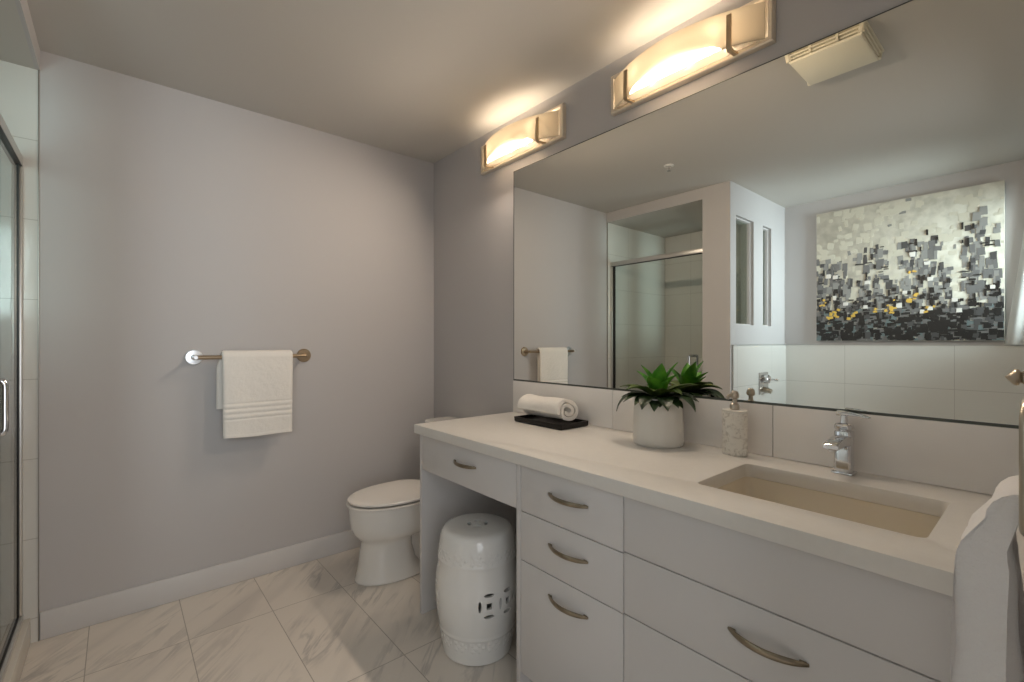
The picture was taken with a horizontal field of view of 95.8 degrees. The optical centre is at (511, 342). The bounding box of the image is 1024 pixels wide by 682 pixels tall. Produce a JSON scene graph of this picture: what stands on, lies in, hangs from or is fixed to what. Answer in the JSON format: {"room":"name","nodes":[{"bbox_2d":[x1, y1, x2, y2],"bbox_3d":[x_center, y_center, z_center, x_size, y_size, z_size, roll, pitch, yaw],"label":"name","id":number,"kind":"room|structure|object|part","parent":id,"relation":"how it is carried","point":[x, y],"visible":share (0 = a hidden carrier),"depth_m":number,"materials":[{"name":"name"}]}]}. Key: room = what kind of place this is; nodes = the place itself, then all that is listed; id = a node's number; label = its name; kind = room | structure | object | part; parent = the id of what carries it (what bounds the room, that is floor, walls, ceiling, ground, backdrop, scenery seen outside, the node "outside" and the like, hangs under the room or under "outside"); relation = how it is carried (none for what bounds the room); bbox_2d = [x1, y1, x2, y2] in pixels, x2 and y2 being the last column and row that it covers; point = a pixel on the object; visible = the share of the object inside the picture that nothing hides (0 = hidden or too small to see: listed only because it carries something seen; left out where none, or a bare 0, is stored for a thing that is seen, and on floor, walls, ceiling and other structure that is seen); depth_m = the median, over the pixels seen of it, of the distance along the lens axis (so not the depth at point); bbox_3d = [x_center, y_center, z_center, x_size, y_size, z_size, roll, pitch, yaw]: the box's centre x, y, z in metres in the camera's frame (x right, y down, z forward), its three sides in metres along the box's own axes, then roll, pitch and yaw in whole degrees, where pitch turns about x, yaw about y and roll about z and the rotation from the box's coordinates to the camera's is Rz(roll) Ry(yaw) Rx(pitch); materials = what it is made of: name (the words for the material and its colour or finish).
{"room":"bathroom","nodes":[
{"label":"bathroom","id":0,"kind":"room"},
{"bbox_2d":[0,0,34,68],"bbox_3d":[-2.035,-1.166,1.171,1.065,0.088,1.030,0,0,-40],"label":"ceiling","id":1,"kind":"structure","parent":0,"point":[14,48],"depth_m":1.71,"materials":[{"name":"grey paint"}]},
{"bbox_2d":[15,0,39,70],"bbox_3d":[-1.616,0.010,1.449,0.093,2.440,1.150,0,0,-40],"label":"wall","id":2,"kind":"structure","parent":0,"point":[22,6],"depth_m":1.71,"materials":[{"name":"grey paint"}]},
{"bbox_2d":[38,70,38,640],"bbox_3d":[-1.953,0.054,1.910,0.003,2.352,0.010,0,0,-40],"label":"trim","id":3,"kind":"structure","parent":2,"relation":"attached to","point":[38,70],"depth_m":1.91,"materials":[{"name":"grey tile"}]},
{"bbox_2d":[0,50,433,642],"bbox_3d":[-1.699,0.010,2.207,3.220,2.440,0.128,0,0,-40],"label":"wall","id":4,"kind":"structure","parent":0,"point":[173,223],"depth_m":2.25,"materials":[{"name":"grey paint"}]},
{"bbox_2d":[40,530,360,639],"bbox_3d":[-1.242,1.172,2.515,1.860,0.116,0.013,0,0,-40],"label":"baseboard","id":5,"kind":"structure","parent":4,"relation":"attached to","point":[57,621],"depth_m":2.22,"materials":[{"name":"grey paint"}]},
{"bbox_2d":[185,349,310,364],"bbox_3d":[-1.332,0.072,2.392,0.583,0.074,0.081,0,0,-40],"label":"towel bar","id":6,"kind":"object","parent":4,"relation":"attached to","point":[193,357],"visible":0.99,"depth_m":2.25,"materials":[{"name":"silver metal"}]},
{"bbox_2d":[216,350,292,437],"bbox_3d":[-1.309,0.257,2.369,0.340,0.434,0.067,0,0,-40],"label":"bath towel","id":7,"kind":"object","parent":6,"relation":"hanging from","point":[254,387],"visible":1,"depth_m":2.34,"materials":[{"name":"white fabric"}]},
{"bbox_2d":[20,547,516,681],"bbox_3d":[-0.016,1.280,0.231,3.220,0.100,5.320,0,0,-40],"label":"floor","id":8,"kind":"structure","parent":0,"point":[311,621],"depth_m":1.92,"materials":[{"name":"tile"}]},
{"bbox_2d":[2,618,30,681],"bbox_3d":[-1.701,1.177,1.513,0.087,0.105,0.924,0,0,-40],"label":"shower curb","id":9,"kind":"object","parent":8,"relation":"on","point":[13,673],"depth_m":1.71,"materials":[{"name":"stone"}]},
{"bbox_2d":[0,113,23,681],"bbox_3d":[-1.696,0.184,1.518,0.153,1.879,0.922,0,0,-40],"label":"shower door","id":10,"kind":"structure","parent":9,"relation":"on","point":[11,158],"depth_m":1.75,"materials":[{"name":"silver metal"}]},
{"bbox_3d":[-1.468,0.180,1.251,0.153,0.165,0.021,0,0,-40],"label":"handle","id":11,"kind":"part","parent":10,"relation":"part of","materials":[{"name":"silver metal"}]},
{"bbox_3d":[-1.696,-0.735,1.518,0.030,0.040,0.921,0,0,-40],"label":"rail","id":12,"kind":"part","parent":10,"relation":"part of","materials":[{"name":"silver metal"}]},
{"bbox_2d":[346,417,459,585],"bbox_3d":[-0.551,0.850,2.573,0.729,0.760,0.382,0,0,-40],"label":"toilet","id":13,"kind":"object","parent":8,"relation":"on","point":[385,517],"visible":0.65,"depth_m":2.36,"materials":[{"name":"white ceramic"}]},
{"bbox_3d":[-0.647,0.833,2.491,0.476,0.012,0.374,0,0,-40],"label":"seat","id":14,"kind":"part","parent":13,"relation":"part of","materials":[{"name":"white plastic"}]},
{"bbox_3d":[-0.641,0.810,2.497,0.479,0.018,0.364,0,0,-40],"label":"lid","id":15,"kind":"part","parent":13,"relation":"part of","materials":[{"name":"white plastic"}]},
{"bbox_3d":[-0.347,0.487,2.747,0.194,0.034,0.382,0,0,-40],"label":"tank lid","id":16,"kind":"part","parent":13,"relation":"part of","materials":[{"name":"white ceramic"}]},
{"bbox_2d":[420,435,516,613],"bbox_3d":[0.002,0.821,2.028,0.599,0.818,0.671,0,0,-40],"label":"vanity desk","id":17,"kind":"object","parent":8,"relation":"on","point":[455,480],"visible":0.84,"depth_m":2.10,"materials":[{"name":"white paint"}]},
{"bbox_3d":[-0.199,0.482,1.826,0.032,0.015,0.157,0,0,-40],"label":"handle","id":18,"kind":"part","parent":17,"relation":"part of","materials":[{"name":"silver metal"}]},
{"bbox_3d":[-0.189,0.494,1.852,0.018,0.157,0.648,0,0,-40],"label":"drawer","id":19,"kind":"part","parent":17,"relation":"part of","materials":[{"name":"white paint"}]},
{"bbox_2d":[435,513,516,665],"bbox_3d":[-0.141,0.984,1.894,0.341,0.492,0.341,0,0,-40],"label":"garden stool","id":20,"kind":"object","parent":8,"relation":"on","point":[476,579],"visible":0.99,"depth_m":1.76,"materials":[{"name":"white ceramic"}]},
{"bbox_2d":[517,464,624,681],"bbox_3d":[0.364,0.821,1.603,0.599,0.818,0.444,0,0,-40],"label":"base cabinet","id":21,"kind":"object","parent":8,"relation":"on","point":[570,534],"visible":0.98,"depth_m":1.41,"materials":[{"name":"white paint"}]},
{"bbox_3d":[0.238,0.821,1.774,0.568,0.818,0.020,0,0,-40],"label":"panel","id":22,"kind":"part","parent":21,"relation":"part of","materials":[{"name":"white paint"}]},
{"bbox_3d":[0.159,0.806,1.407,0.032,0.015,0.167,0,0,-40],"label":"handle","id":23,"kind":"part","parent":21,"relation":"part of","materials":[{"name":"silver metal"}]},
{"bbox_3d":[0.159,0.644,1.407,0.032,0.015,0.167,0,0,-40],"label":"handle","id":24,"kind":"part","parent":21,"relation":"part of","materials":[{"name":"silver metal"}]},
{"bbox_3d":[0.159,0.482,1.407,0.032,0.015,0.167,0,0,-40],"label":"handle","id":25,"kind":"part","parent":21,"relation":"part of","materials":[{"name":"silver metal"}]},
{"bbox_3d":[0.173,0.657,1.427,0.018,0.163,0.420,0,0,-40],"label":"drawer","id":26,"kind":"part","parent":21,"relation":"part of","materials":[{"name":"white paint"}]},
{"bbox_3d":[0.173,0.933,1.427,0.018,0.384,0.420,0,0,-40],"label":"drawer","id":27,"kind":"part","parent":21,"relation":"part of","materials":[{"name":"white paint"}]},
{"bbox_3d":[0.173,0.494,1.427,0.018,0.156,0.420,0,0,-40],"label":"drawer","id":28,"kind":"part","parent":21,"relation":"part of","materials":[{"name":"white paint"}]},
{"bbox_2d":[624,497,951,681],"bbox_3d":[0.762,0.821,1.134,0.601,0.818,0.783,0,0,-40],"label":"base cabinet","id":29,"kind":"object","parent":8,"relation":"on","point":[704,601],"visible":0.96,"depth_m":0.99,"materials":[{"name":"white paint"}]},
{"bbox_3d":[0.564,0.932,0.968,0.018,0.386,0.780,0,0,-40],"label":"drawer","id":30,"kind":"part","parent":29,"relation":"part of","materials":[{"name":"white paint"}]},
{"bbox_2d":[414,412,1023,595],"bbox_3d":[0.404,0.392,1.573,0.599,0.040,1.916,0,0,-40],"label":"countertop","id":31,"kind":"structure","parent":29,"relation":"on","point":[685,479],"depth_m":1.21,"materials":[{"name":"white stone"}]},
{"bbox_2d":[514,414,587,429],"bbox_3d":[0.175,0.360,2.123,0.176,0.024,0.308,0,0,-40],"label":"serving tray","id":32,"kind":"object","parent":31,"relation":"on","point":[553,423],"visible":0.87,"depth_m":2.09,"materials":[{"name":"black paint"}]},
{"bbox_2d":[517,394,577,420],"bbox_3d":[0.159,0.296,2.127,0.140,0.103,0.264,0,0,-40],"label":"rolled towel","id":33,"kind":"object","parent":32,"relation":"on","point":[552,407],"visible":1,"depth_m":2.06,"materials":[{"name":"white fabric"}]},
{"bbox_2d":[616,362,698,448],"bbox_3d":[0.532,0.222,1.688,0.231,0.300,0.286,0,0,-40],"label":"potted plant","id":34,"kind":"object","parent":31,"relation":"on","point":[658,412],"visible":1,"depth_m":1.64,"materials":[{"name":"green plant"}]},
{"bbox_3d":[0.538,0.286,1.705,0.180,0.172,0.180,0,0,-40],"label":"pot","id":35,"kind":"part","parent":34,"relation":"part of","materials":[{"name":"white ceramic"}]},
{"bbox_2d":[722,391,747,456],"bbox_3d":[0.739,0.266,1.536,0.077,0.212,0.062,0,0,21],"label":"soap dispenser","id":36,"kind":"object","parent":31,"relation":"on","point":[734,419],"visible":1,"depth_m":1.51,"materials":[{"name":"plastic"}]},
{"bbox_3d":[0.739,0.226,1.536,0.054,0.009,0.081,0,0,-40],"label":"plate","id":37,"kind":"part","parent":36,"relation":"part of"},
{"bbox_2d":[722,411,747,456],"bbox_3d":[0.739,0.301,1.536,0.055,0.141,0.082,0,0,-40],"label":"bottle","id":38,"kind":"object","parent":36,"relation":"attached to","point":[734,423],"depth_m":1.51,"materials":[{"name":"stone"}]},
{"bbox_2d":[717,477,940,537],"bbox_3d":[0.754,0.488,1.153,0.351,0.151,0.499,0,0,-40],"label":"sink basin","id":39,"kind":"object","parent":31,"relation":"in","point":[917,524],"visible":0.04,"depth_m":1.24,"materials":[{"name":"beige ceramic"}]},
{"bbox_2d":[823,410,870,475],"bbox_3d":[0.922,0.283,1.277,0.149,0.177,0.086,0,0,-40],"label":"sink faucet","id":40,"kind":"object","parent":31,"relation":"on","point":[841,443],"visible":1,"depth_m":1.30,"materials":[{"name":"silver metal"}]},
{"bbox_3d":[0.894,0.278,1.275,0.105,0.032,0.040,0,0,-40],"label":"spout","id":41,"kind":"part","parent":40,"relation":"part of","materials":[{"name":"silver metal"}]},
{"bbox_3d":[0.947,0.369,1.321,0.053,0.006,0.052,0,0,-40],"label":"plate","id":42,"kind":"part","parent":40,"relation":"part of","materials":[{"name":"silver metal"}]},
{"bbox_3d":[0.963,0.203,1.306,0.032,0.016,0.076,0,0,-40],"label":"lever","id":43,"kind":"part","parent":40,"relation":"part of","materials":[{"name":"silver metal"}]},
{"bbox_3d":[0.527,0.643,0.972,0.034,0.016,0.162,0,0,-40],"label":"handle","id":44,"kind":"part","parent":29,"relation":"part of","materials":[{"name":"silver metal"}]},
{"bbox_3d":[0.564,0.653,0.968,0.018,0.165,0.780,0,0,-40],"label":"drawer","id":45,"kind":"part","parent":29,"relation":"part of","materials":[{"name":"white paint"}]},
{"bbox_2d":[27,0,721,162],"bbox_3d":[-0.771,-1.260,1.118,3.220,0.100,2.990,0,0,-40],"label":"ceiling","id":46,"kind":"structure","parent":0,"point":[424,80],"depth_m":1.92,"materials":[{"name":"grey paint"}]},
{"bbox_2d":[434,0,909,417],"bbox_3d":[0.448,0.010,2.077,0.120,2.440,2.870,0,0,-40],"label":"wall","id":47,"kind":"structure","parent":0,"point":[473,211],"depth_m":2.63,"materials":[{"name":"grey paint"}]},
{"bbox_2d":[481,103,565,175],"bbox_3d":[0.003,-1.053,2.417,0.115,0.166,0.651,0,0,-40],"label":"vanity light","id":48,"kind":"object","parent":47,"relation":"attached to","point":[520,139],"visible":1,"depth_m":2.31,"materials":[{"name":"beige glass"}]},
{"bbox_3d":[-0.005,-0.988,2.410,0.083,0.004,0.573,0,0,-40],"label":"glass","id":49,"kind":"part","parent":48,"relation":"part of","materials":[{"name":"white glass"}]},
{"bbox_2d":[611,0,775,115],"bbox_3d":[0.604,-1.053,1.711,0.115,0.166,0.645,0,0,-40],"label":"vanity light","id":50,"kind":"object","parent":47,"relation":"attached to","point":[703,47],"visible":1,"depth_m":1.62,"materials":[{"name":"beige glass"}]},
{"bbox_3d":[0.596,-0.988,1.704,0.083,0.004,0.567,0,0,-40],"label":"glass","id":51,"kind":"part","parent":50,"relation":"part of","materials":[{"name":"white glass"}]},
{"bbox_2d":[513,380,1018,494],"bbox_3d":[0.629,0.287,1.763,0.010,0.167,1.912,0,0,-40],"label":"backsplash","id":52,"kind":"structure","parent":47,"relation":"attached to","point":[967,457],"depth_m":1.32,"materials":[{"name":"tile"}]},
{"bbox_2d":[513,0,1023,428],"bbox_3d":[0.630,-0.357,1.763,0.008,1.122,1.910,0,0,-40],"label":"wall mirror","id":53,"kind":"object","parent":47,"relation":"attached to","point":[835,221],"visible":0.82,"depth_m":1.42,"materials":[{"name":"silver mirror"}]},
{"bbox_3d":[0.171,0.010,0.035,2.950,2.440,0.120,0,0,-40],"label":"wall","id":54,"kind":"structure","parent":0,"visible":0},
{"bbox_2d":[1005,369,1023,535],"bbox_3d":[0.640,0.118,0.557,0.183,0.206,0.064,0,0,-40],"label":"towel ring","id":55,"kind":"object","parent":54,"relation":"attached to","point":[1015,376],"visible":1,"depth_m":0.51,"materials":[{"name":"silver metal"}]},
{"bbox_2d":[950,475,1023,681],"bbox_3d":[0.624,0.401,0.575,0.200,0.456,0.099,0,0,-40],"label":"hand towel","id":56,"kind":"object","parent":55,"relation":"hanging from","point":[987,643],"visible":0.92,"depth_m":0.54,"materials":[{"name":"white fabric"}]}
]}

